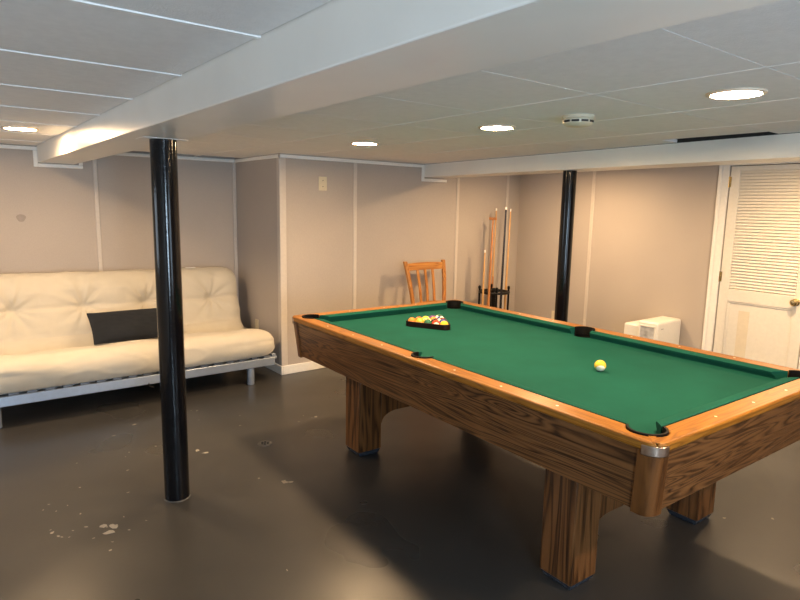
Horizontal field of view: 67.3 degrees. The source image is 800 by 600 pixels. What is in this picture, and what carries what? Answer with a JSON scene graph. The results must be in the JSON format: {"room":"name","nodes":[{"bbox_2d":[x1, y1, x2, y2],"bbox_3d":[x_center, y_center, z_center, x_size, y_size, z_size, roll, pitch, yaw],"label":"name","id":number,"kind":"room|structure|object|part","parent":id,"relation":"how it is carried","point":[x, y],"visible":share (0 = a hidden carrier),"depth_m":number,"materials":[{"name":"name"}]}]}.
{"room":"basement game room","nodes":[
{"label":"basement game room","id":0,"kind":"room"},
{"bbox_2d":[0,144,234,274],"bbox_3d":[-3.232,-0.427,4.994,4.120,2.285,0.120,-6,11,-37],"label":"wall","id":1,"kind":"structure","parent":0,"point":[58,233],"depth_m":5.33,"materials":[{"name":"paint"}]},
{"bbox_2d":[16,214,25,221],"bbox_3d":[-3.124,-0.676,4.958,0.070,0.062,0.001,-6,11,-37],"label":"wall plate","id":2,"kind":"object","parent":1,"relation":"attached to","point":[20,217],"depth_m":4.96,"materials":[{"name":"beige plastic"}]},
{"bbox_2d":[92,159,102,270],"bbox_3d":[-2.672,-0.349,5.362,0.034,1.859,0.009,-6,11,-37],"label":"trim","id":3,"kind":"structure","parent":1,"relation":"attached to","point":[95,175],"depth_m":5.30,"materials":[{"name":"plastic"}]},
{"bbox_2d":[0,144,234,168],"bbox_3d":[-3.176,-1.164,4.825,3.880,0.163,0.016,-6,11,-37],"label":"trim","id":4,"kind":"structure","parent":1,"relation":"attached to","point":[35,159],"depth_m":5.12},
{"bbox_2d":[232,163,238,301],"bbox_3d":[-1.669,-0.448,6.124,0.034,1.859,0.012,-6,11,-37],"label":"trim","id":5,"kind":"structure","parent":1,"relation":"attached to","point":[233,164],"depth_m":6.07,"materials":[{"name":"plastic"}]},
{"bbox_2d":[235,154,275,362],"bbox_3d":[-1.348,-0.519,5.820,0.120,2.285,0.860,-6,11,-37],"label":"wall","id":6,"kind":"structure","parent":0,"point":[254,179],"depth_m":5.75,"materials":[{"name":"paint"}]},
{"bbox_2d":[255,319,258,328],"bbox_3d":[-1.401,0.245,5.884,0.008,0.115,0.070,-6,11,-37],"label":"wall outlet","id":7,"kind":"object","parent":6,"relation":"attached to","point":[256,320],"visible":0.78,"depth_m":5.87,"materials":[{"name":"beige plastic"}]},
{"bbox_2d":[235,154,279,162],"bbox_3d":[-1.340,-1.315,5.593,0.016,0.030,0.980,-6,11,-37],"label":"trim","id":8,"kind":"structure","parent":6,"relation":"attached to","point":[275,155],"depth_m":5.55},
{"bbox_2d":[265,363,282,374],"bbox_3d":[-1.377,0.583,5.891,0.014,0.085,0.980,-6,11,-37],"label":"baseboard","id":9,"kind":"structure","parent":6,"relation":"attached to","point":[277,368],"depth_m":5.57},
{"bbox_2d":[274,153,520,364],"bbox_3d":[0.187,-0.577,6.380,3.240,2.285,0.120,-6,11,-37],"label":"wall","id":10,"kind":"structure","parent":0,"point":[401,217],"depth_m":6.01,"materials":[{"name":"paint"}]},
{"bbox_2d":[276,158,287,365],"bbox_3d":[-1.058,-0.322,5.402,0.062,1.864,0.060,-6,11,-37],"label":"trim","id":11,"kind":"structure","parent":10,"relation":"attached to","point":[280,162],"depth_m":5.37,"materials":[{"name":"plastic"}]},
{"bbox_2d":[283,361,325,374],"bbox_3d":[0.154,0.524,6.456,3.106,0.085,0.014,-6,11,-37],"label":"baseboard","id":12,"kind":"structure","parent":10,"relation":"attached to","point":[306,366],"depth_m":5.62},
{"bbox_2d":[319,176,326,190],"bbox_3d":[-0.708,-1.068,5.516,0.084,0.125,0.008,-6,11,-37],"label":"blank wall plate","id":13,"kind":"object","parent":10,"relation":"attached to","point":[322,180],"visible":1,"depth_m":5.52,"materials":[{"name":"beige plastic"}]},
{"bbox_2d":[353,163,356,308],"bbox_3d":[-0.440,-0.379,5.843,0.038,1.864,0.008,-6,11,-37],"label":"trim","id":14,"kind":"structure","parent":10,"relation":"attached to","point":[355,164],"depth_m":5.80,"materials":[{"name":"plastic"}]},
{"bbox_2d":[278,154,446,182],"bbox_3d":[-0.279,-1.259,5.813,1.956,0.169,0.016,-6,11,-37],"label":"trim","id":15,"kind":"structure","parent":10,"relation":"attached to","point":[280,155],"depth_m":5.74,"materials":[{"name":"white wood"}]},
{"bbox_2d":[453,178,459,299],"bbox_3d":[0.618,-0.501,6.647,0.038,1.900,0.008,-6,11,-37],"label":"trim","id":16,"kind":"structure","parent":10,"relation":"attached to","point":[458,179],"depth_m":6.61,"materials":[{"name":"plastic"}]},
{"bbox_2d":[502,175,509,308],"bbox_3d":[1.243,-0.564,7.123,0.038,1.900,0.008,-6,11,-37],"label":"trim","id":17,"kind":"structure","parent":10,"relation":"attached to","point":[508,176],"depth_m":7.09,"materials":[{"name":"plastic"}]},
{"bbox_2d":[0,359,799,599],"bbox_3d":[0.325,1.141,3.115,7.240,0.101,7.810,-6,11,-37],"label":"floor","id":18,"kind":"structure","parent":0,"point":[441,511],"depth_m":3.03,"materials":[{"name":"paint"}]},
{"bbox_2d":[0,267,276,428],"bbox_3d":[-2.284,0.260,4.991,2.290,0.965,1.152,-6,11,-37],"label":"futon sofa","id":19,"kind":"object","parent":18,"relation":"on","point":[47,343],"visible":0.82,"depth_m":4.85,"materials":[{"name":"beige fabric"}]},
{"bbox_3d":[-2.753,0.799,4.099,0.062,0.155,0.062,-6,11,-37],"label":"leg","id":20,"kind":"part","parent":19,"relation":"part of","materials":[{"name":"silver metal"}]},
{"bbox_2d":[86,308,157,344],"bbox_3d":[-2.201,0.205,4.974,0.655,0.229,0.247,-6,11,-37],"label":"pillow","id":21,"kind":"object","parent":19,"relation":"on","point":[125,325],"visible":0.69,"depth_m":4.87,"materials":[{"name":"grey fabric"}]},
{"bbox_3d":[-2.216,0.599,4.817,2.115,0.040,0.030,-6,11,-37],"label":"rail","id":22,"kind":"part","parent":19,"relation":"part of","materials":[{"name":"silver metal"}]},
{"bbox_3d":[-1.997,0.621,4.632,2.235,0.072,0.040,-6,11,-37],"label":"rail","id":23,"kind":"part","parent":19,"relation":"part of","materials":[{"name":"silver metal"}]},
{"bbox_3d":[-1.294,0.654,5.212,0.062,0.155,0.062,-6,11,-37],"label":"leg","id":24,"kind":"part","parent":19,"relation":"part of","materials":[{"name":"silver metal"}]},
{"bbox_2d":[136,136,190,502],"bbox_3d":[-1.173,0.134,3.059,0.205,1.850,0.135,-6,11,-37],"label":"support post","id":25,"kind":"object","parent":18,"relation":"on","point":[163,151],"visible":1,"depth_m":3.01,"materials":[{"name":"black metal"}]},
{"bbox_3d":[-1.155,-0.778,2.917,0.205,0.003,0.133,-6,11,-37],"label":"plate","id":26,"kind":"part","parent":25,"relation":"part of","materials":[{"name":"paint"}]},
{"bbox_2d":[258,440,271,445],"bbox_3d":[-0.884,0.937,3.936,0.094,0.005,0.094,-6,11,-37],"label":"floor drain","id":27,"kind":"object","parent":18,"relation":"on","point":[265,442],"visible":1,"depth_m":3.93,"materials":[{"name":"metal"}]},
{"bbox_2d":[403,259,445,303],"bbox_3d":[0.378,0.121,6.081,0.548,1.007,0.485,-6,11,-37],"label":"wooden chair","id":28,"kind":"object","parent":18,"relation":"on","point":[417,266],"visible":0.45,"depth_m":6.17,"materials":[{"name":"brown wood"}]},
{"bbox_3d":[0.093,0.115,6.081,0.153,1.006,0.065,3,9,11],"label":"leg","id":29,"kind":"part","parent":28,"relation":"part of","materials":[{"name":"brown wood"}]},
{"bbox_3d":[0.255,-0.350,6.180,0.478,0.076,0.054,-6,11,-37],"label":"rail","id":30,"kind":"part","parent":28,"relation":"part of","materials":[{"name":"brown wood"}]},
{"bbox_3d":[0.450,0.080,6.352,0.065,1.006,0.153,2,9,4],"label":"leg","id":31,"kind":"part","parent":28,"relation":"part of","materials":[{"name":"brown wood"}]},
{"bbox_2d":[478,284,509,309],"bbox_3d":[1.044,0.183,6.758,0.470,0.700,0.470,-6,11,-37],"label":"stand","id":32,"kind":"object","parent":18,"relation":"on","point":[494,293],"visible":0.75,"depth_m":6.71,"materials":[{"name":"black plastic"}]},
{"bbox_2d":[481,250,485,304],"bbox_3d":[0.905,-0.012,6.597,0.031,1.071,0.030,-6,11,-37],"label":"pool cue","id":33,"kind":"object","parent":32,"relation":"on","point":[482,302],"visible":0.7,"depth_m":6.56,"materials":[{"name":"brown wood"}]},
{"bbox_2d":[487,233,492,305],"bbox_3d":[0.966,-0.099,6.544,0.046,1.261,0.030,-1,9,-12],"label":"pool cue","id":34,"kind":"object","parent":32,"relation":"on","point":[491,250],"visible":0.51,"depth_m":6.50,"materials":[{"name":"brown wood"}]},
{"bbox_2d":[487,217,496,297],"bbox_3d":[1.017,-0.218,6.787,0.091,1.423,0.037,6,10,30],"label":"stick","id":35,"kind":"object","parent":32,"relation":"on","point":[490,218],"visible":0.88,"depth_m":6.70,"materials":[{"name":"brown wood"}]},
{"bbox_2d":[491,208,496,287],"bbox_3d":[1.057,-0.281,6.882,0.038,1.521,0.033,-6,11,-37],"label":"pool cue","id":36,"kind":"object","parent":32,"relation":"on","point":[492,280],"visible":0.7,"depth_m":6.83,"materials":[{"name":"brown wood"}]},
{"bbox_2d":[499,207,506,308],"bbox_3d":[1.100,-0.229,6.503,0.040,1.536,0.036,-6,11,-37],"label":"pool cue","id":37,"kind":"object","parent":32,"relation":"on","point":[503,254],"visible":0.74,"depth_m":6.47,"materials":[{"name":"brown wood"}]},
{"bbox_2d":[504,209,511,309],"bbox_3d":[1.204,-0.266,6.817,0.041,1.516,0.037,-6,11,-37],"label":"pool cue","id":38,"kind":"object","parent":32,"relation":"on","point":[506,278],"visible":0.71,"depth_m":6.78,"materials":[{"name":"brown wood"}]},
{"bbox_2d":[292,300,799,590],"bbox_3d":[0.642,0.626,3.520,1.507,0.805,2.715,-5,11,-36],"label":"pool table","id":39,"kind":"object","parent":18,"relation":"on","point":[649,432],"visible":1,"depth_m":2.70,"materials":[{"name":"green fabric"}]},
{"bbox_3d":[-0.680,0.264,4.115,0.097,0.243,0.097,-5,11,-36],"label":"corner post","id":40,"kind":"part","parent":39,"relation":"part of","materials":[{"name":"brown wood"}]},
{"bbox_3d":[-0.229,0.593,3.787,0.166,0.695,0.166,-5,11,-36],"label":"leg","id":41,"kind":"part","parent":39,"relation":"part of","materials":[{"name":"brown wood"}]},
{"bbox_2d":[315,318,421,356],"bbox_3d":[-0.223,0.216,3.592,0.052,0.044,1.117,-5,11,-36],"label":"cushion","id":42,"kind":"object","parent":39,"relation":"on","point":[417,353],"depth_m":3.47,"materials":[{"name":"green fabric"}]},
{"bbox_3d":[-0.117,0.073,4.504,1.462,0.034,0.098,-5,11,-36],"label":"rail","id":43,"kind":"part","parent":39,"relation":"part of","materials":[{"name":"brown wood"}]},
{"bbox_2d":[319,302,446,320],"bbox_3d":[-0.073,0.087,4.445,1.150,0.044,0.052,-5,11,-36],"label":"cushion","id":44,"kind":"object","parent":39,"relation":"on","point":[412,309],"depth_m":4.40,"materials":[{"name":"green fabric"}]},
{"bbox_3d":[0.182,0.488,4.072,0.816,0.560,0.030,-5,11,-36],"label":"leg panel","id":45,"kind":"part","parent":39,"relation":"part of","materials":[{"name":"brown wood"}]},
{"bbox_2d":[406,317,449,329],"bbox_3d":[0.236,0.160,4.041,0.313,0.036,0.288,-6,11,-37],"label":"rack","id":46,"kind":"object","parent":39,"relation":"on","point":[408,323],"visible":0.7,"depth_m":3.96,"materials":[{"name":"black plastic"}]},
{"bbox_3d":[0.081,0.303,3.053,0.098,0.034,2.670,-5,11,-36],"label":"rail","id":47,"kind":"part","parent":39,"relation":"part of","materials":[{"name":"brown wood"}]},
{"bbox_2d":[461,303,574,333],"bbox_3d":[0.792,0.122,4.322,0.052,0.044,1.117,-5,11,-36],"label":"cushion","id":48,"kind":"object","parent":39,"relation":"on","point":[548,325],"depth_m":4.24,"materials":[{"name":"green fabric"}]},
{"bbox_2d":[432,357,627,423],"bbox_3d":[0.506,0.385,2.602,0.052,0.044,1.117,-5,11,-36],"label":"cushion","id":49,"kind":"object","parent":39,"relation":"on","point":[551,397],"depth_m":2.48,"materials":[{"name":"green fabric"}]},
{"bbox_3d":[0.718,0.810,2.507,0.166,0.695,0.166,-5,11,-36],"label":"leg","id":50,"kind":"part","parent":39,"relation":"part of","materials":[{"name":"brown wood"}]},
{"bbox_2d":[594,360,605,370],"bbox_3d":[0.997,0.327,2.995,0.057,0.057,0.057,-2,9,-17],"label":"ball","id":51,"kind":"object","parent":39,"relation":"on","point":[600,365],"visible":1,"depth_m":2.98,"materials":[{"name":"yellow plastic"}]},
{"bbox_3d":[1.129,0.707,2.783,0.816,0.560,0.030,-5,11,-36],"label":"leg panel","id":52,"kind":"part","parent":39,"relation":"part of","materials":[{"name":"brown wood"}]},
{"bbox_3d":[1.218,0.197,3.870,0.098,0.034,2.670,-5,11,-36],"label":"rail","id":53,"kind":"part","parent":39,"relation":"part of","materials":[{"name":"brown wood"}]},
{"bbox_3d":[0.846,0.616,2.040,0.097,0.243,0.097,-5,11,-36],"label":"corner post","id":54,"kind":"part","parent":39,"relation":"part of","materials":[{"name":"brown wood"}]},
{"bbox_3d":[0.846,0.464,2.001,0.023,0.002,0.066,2,9,9],"label":"mitre plate","id":55,"kind":"part","parent":39,"relation":"part of","materials":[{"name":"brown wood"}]},
{"bbox_2d":[590,331,787,378],"bbox_3d":[1.521,0.290,3.332,0.052,0.044,1.117,-5,11,-36],"label":"cushion","id":56,"kind":"object","parent":39,"relation":"on","point":[738,366],"depth_m":3.24,"materials":[{"name":"green fabric"}]},
{"bbox_3d":[1.498,0.742,3.045,0.166,0.695,0.166,-5,11,-36],"label":"leg","id":57,"kind":"part","parent":39,"relation":"part of","materials":[{"name":"brown wood"}]},
{"bbox_2d":[656,377,798,433],"bbox_3d":[1.371,0.420,2.479,1.150,0.044,0.052,-5,11,-36],"label":"cushion","id":58,"kind":"object","parent":39,"relation":"on","point":[673,420],"depth_m":2.39,"materials":[{"name":"green fabric"}]},
{"bbox_3d":[1.416,0.427,2.419,1.462,0.034,0.098,-5,11,-36],"label":"rail","id":59,"kind":"part","parent":39,"relation":"part of","materials":[{"name":"brown wood"}]},
{"bbox_2d":[554,169,580,321],"bbox_3d":[1.308,-0.098,4.840,0.186,1.854,0.116,-6,11,-37],"label":"support post","id":60,"kind":"object","parent":18,"relation":"on","point":[569,176],"visible":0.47,"depth_m":4.75,"materials":[{"name":"black metal"}]},
{"bbox_2d":[624,316,680,344],"bbox_3d":[2.383,0.442,5.737,0.427,0.552,0.362,-6,11,-37],"label":"dehumidifier","id":61,"kind":"object","parent":18,"relation":"on","point":[662,328],"visible":0.36,"depth_m":5.57,"materials":[{"name":"white plastic"}]},
{"bbox_3d":[2.268,0.388,5.539,0.007,0.285,0.135,-6,11,-37],"label":"water tank","id":62,"kind":"part","parent":61,"relation":"part of","materials":[{"name":"grey plastic"}]},
{"bbox_3d":[2.266,0.389,5.537,0.009,0.315,0.167,-6,11,-37],"label":"tank frame","id":63,"kind":"part","parent":61,"relation":"part of","materials":[{"name":"white plastic"}]},
{"bbox_2d":[0,0,799,163],"bbox_3d":[0.366,-0.998,2.782,7.240,0.260,7.810,-6,11,-37],"label":"ceiling","id":64,"kind":"structure","parent":0,"point":[766,35],"depth_m":2.19,"materials":[{"name":"tile"}]},
{"bbox_2d":[1,126,38,130],"bbox_3d":[-2.352,-1.061,3.724,0.204,0.008,0.204,-6,11,-37],"label":"recessed light","id":65,"kind":"object","parent":64,"relation":"in","point":[20,128],"visible":1,"depth_m":3.70,"materials":[{"name":"white plastic"}]},
{"bbox_2d":[7,127,33,129],"bbox_3d":[-2.352,-1.060,3.724,0.166,0.002,0.166,-5,11,-33],"label":"diffuser","id":66,"kind":"object","parent":65,"relation":"attached to","point":[10,128],"depth_m":3.70,"materials":[{"name":"white plastic"}]},
{"bbox_2d":[350,141,378,144],"bbox_3d":[-0.247,-1.099,4.225,0.204,0.008,0.204,-6,11,-37],"label":"recessed light","id":67,"kind":"object","parent":64,"relation":"in","point":[358,142],"visible":1,"depth_m":4.20,"materials":[{"name":"white metal"}]},
{"bbox_2d":[353,143,374,144],"bbox_3d":[-0.247,-1.097,4.225,0.166,0.002,0.166,-5,11,-33],"label":"diffuser","id":68,"kind":"object","parent":67,"relation":"attached to","point":[353,143],"depth_m":4.23,"materials":[{"name":"white plastic"}]},
{"bbox_2d":[0,0,799,156],"bbox_3d":[0.363,-0.869,2.802,7.000,0.008,7.570,-6,11,-37],"label":"grid","id":69,"kind":"object","parent":64,"relation":"attached to","point":[81,2],"visible":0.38,"depth_m":2.06,"materials":[{"name":"white metal"}]},
{"bbox_2d":[37,0,780,164],"bbox_3d":[-0.587,-0.718,2.087,0.265,0.155,7.570,-6,11,-37],"label":"beam","id":70,"kind":"structure","parent":64,"relation":"attached to","point":[337,51],"depth_m":1.32,"materials":[{"name":"paint"}]},
{"bbox_2d":[478,124,515,130],"bbox_3d":[0.526,-0.933,3.259,0.204,0.008,0.204,-6,11,-37],"label":"recessed light","id":71,"kind":"object","parent":64,"relation":"in","point":[496,127],"visible":1,"depth_m":3.23,"materials":[{"name":"white metal"}]},
{"bbox_2d":[482,126,511,129],"bbox_3d":[0.525,-0.932,3.259,0.166,0.002,0.166,2,9,3],"label":"diffuser","id":72,"kind":"object","parent":71,"relation":"attached to","point":[483,127],"depth_m":3.26,"materials":[{"name":"white plastic"}]},
{"bbox_2d":[562,113,594,127],"bbox_3d":[0.836,-0.840,2.823,0.148,0.048,0.148,-6,11,-37],"label":"smoke detector","id":73,"kind":"object","parent":64,"relation":"attached to","point":[579,120],"visible":1,"depth_m":2.77,"materials":[{"name":"beige plastic"}]},
{"bbox_2d":[424,132,799,177],"bbox_3d":[2.129,-0.979,3.532,0.299,0.321,6.647,-4,10,-32],"label":"beam","id":74,"kind":"structure","parent":64,"relation":"attached to","point":[760,147],"depth_m":4.03,"materials":[{"name":"paint"}]},
{"bbox_2d":[705,88,767,98],"bbox_3d":[1.235,-0.756,2.210,0.204,0.008,0.204,-6,11,-37],"label":"recessed light","id":75,"kind":"object","parent":64,"relation":"in","point":[732,93],"visible":1,"depth_m":2.19,"materials":[{"name":"white metal"}]},
{"bbox_2d":[711,91,761,97],"bbox_3d":[1.235,-0.755,2.210,0.166,0.002,0.166,3,9,12],"label":"diffuser","id":76,"kind":"object","parent":75,"relation":"attached to","point":[714,94],"depth_m":2.21,"materials":[{"name":"white plastic"}]},
{"bbox_2d":[514,163,798,365],"bbox_3d":[3.505,-0.244,4.653,0.120,2.285,6.710,-6,11,-37],"label":"wall","id":77,"kind":"structure","parent":0,"point":[652,230],"depth_m":6.10,"materials":[{"name":"paint"}]},
{"bbox_2d":[583,171,595,325],"bbox_3d":[2.028,-0.445,6.458,0.008,1.900,0.038,-6,11,-37],"label":"trim","id":78,"kind":"structure","parent":77,"relation":"attached to","point":[594,172],"depth_m":6.44,"materials":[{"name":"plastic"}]},
{"bbox_2d":[701,161,799,368],"bbox_3d":[3.072,-0.168,5.113,0.022,1.975,0.887,-6,11,-37],"label":"trim","id":79,"kind":"structure","parent":77,"relation":"attached to","point":[724,170],"depth_m":5.38,"materials":[{"name":"white wood"}]},
{"bbox_2d":[713,163,799,368],"bbox_3d":[3.084,-0.183,5.120,0.152,2.005,0.795,-6,11,-37],"label":"door","id":80,"kind":"structure","parent":77,"relation":"in","point":[758,317],"depth_m":5.12,"materials":[{"name":"paint"}]},
{"bbox_3d":[3.083,0.324,5.205,0.010,0.583,0.535,-6,11,-37],"label":"panel","id":81,"kind":"part","parent":80,"relation":"part of","materials":[{"name":"paint"}]},
{"bbox_3d":[3.077,0.325,5.201,0.010,0.575,0.527,-6,11,-37],"label":"panel moulding","id":82,"kind":"part","parent":80,"relation":"part of","materials":[{"name":"paint"}]},
{"bbox_3d":[3.100,-0.580,5.064,0.024,1.027,0.531,-6,11,-37],"label":"louver panel","id":83,"kind":"part","parent":80,"relation":"part of","materials":[{"name":"paint"}]},
{"bbox_3d":[3.216,0.022,4.905,0.069,0.062,0.062,-6,11,-37],"label":"knob","id":84,"kind":"part","parent":80,"relation":"part of","materials":[{"name":"gold metal"}]}
]}

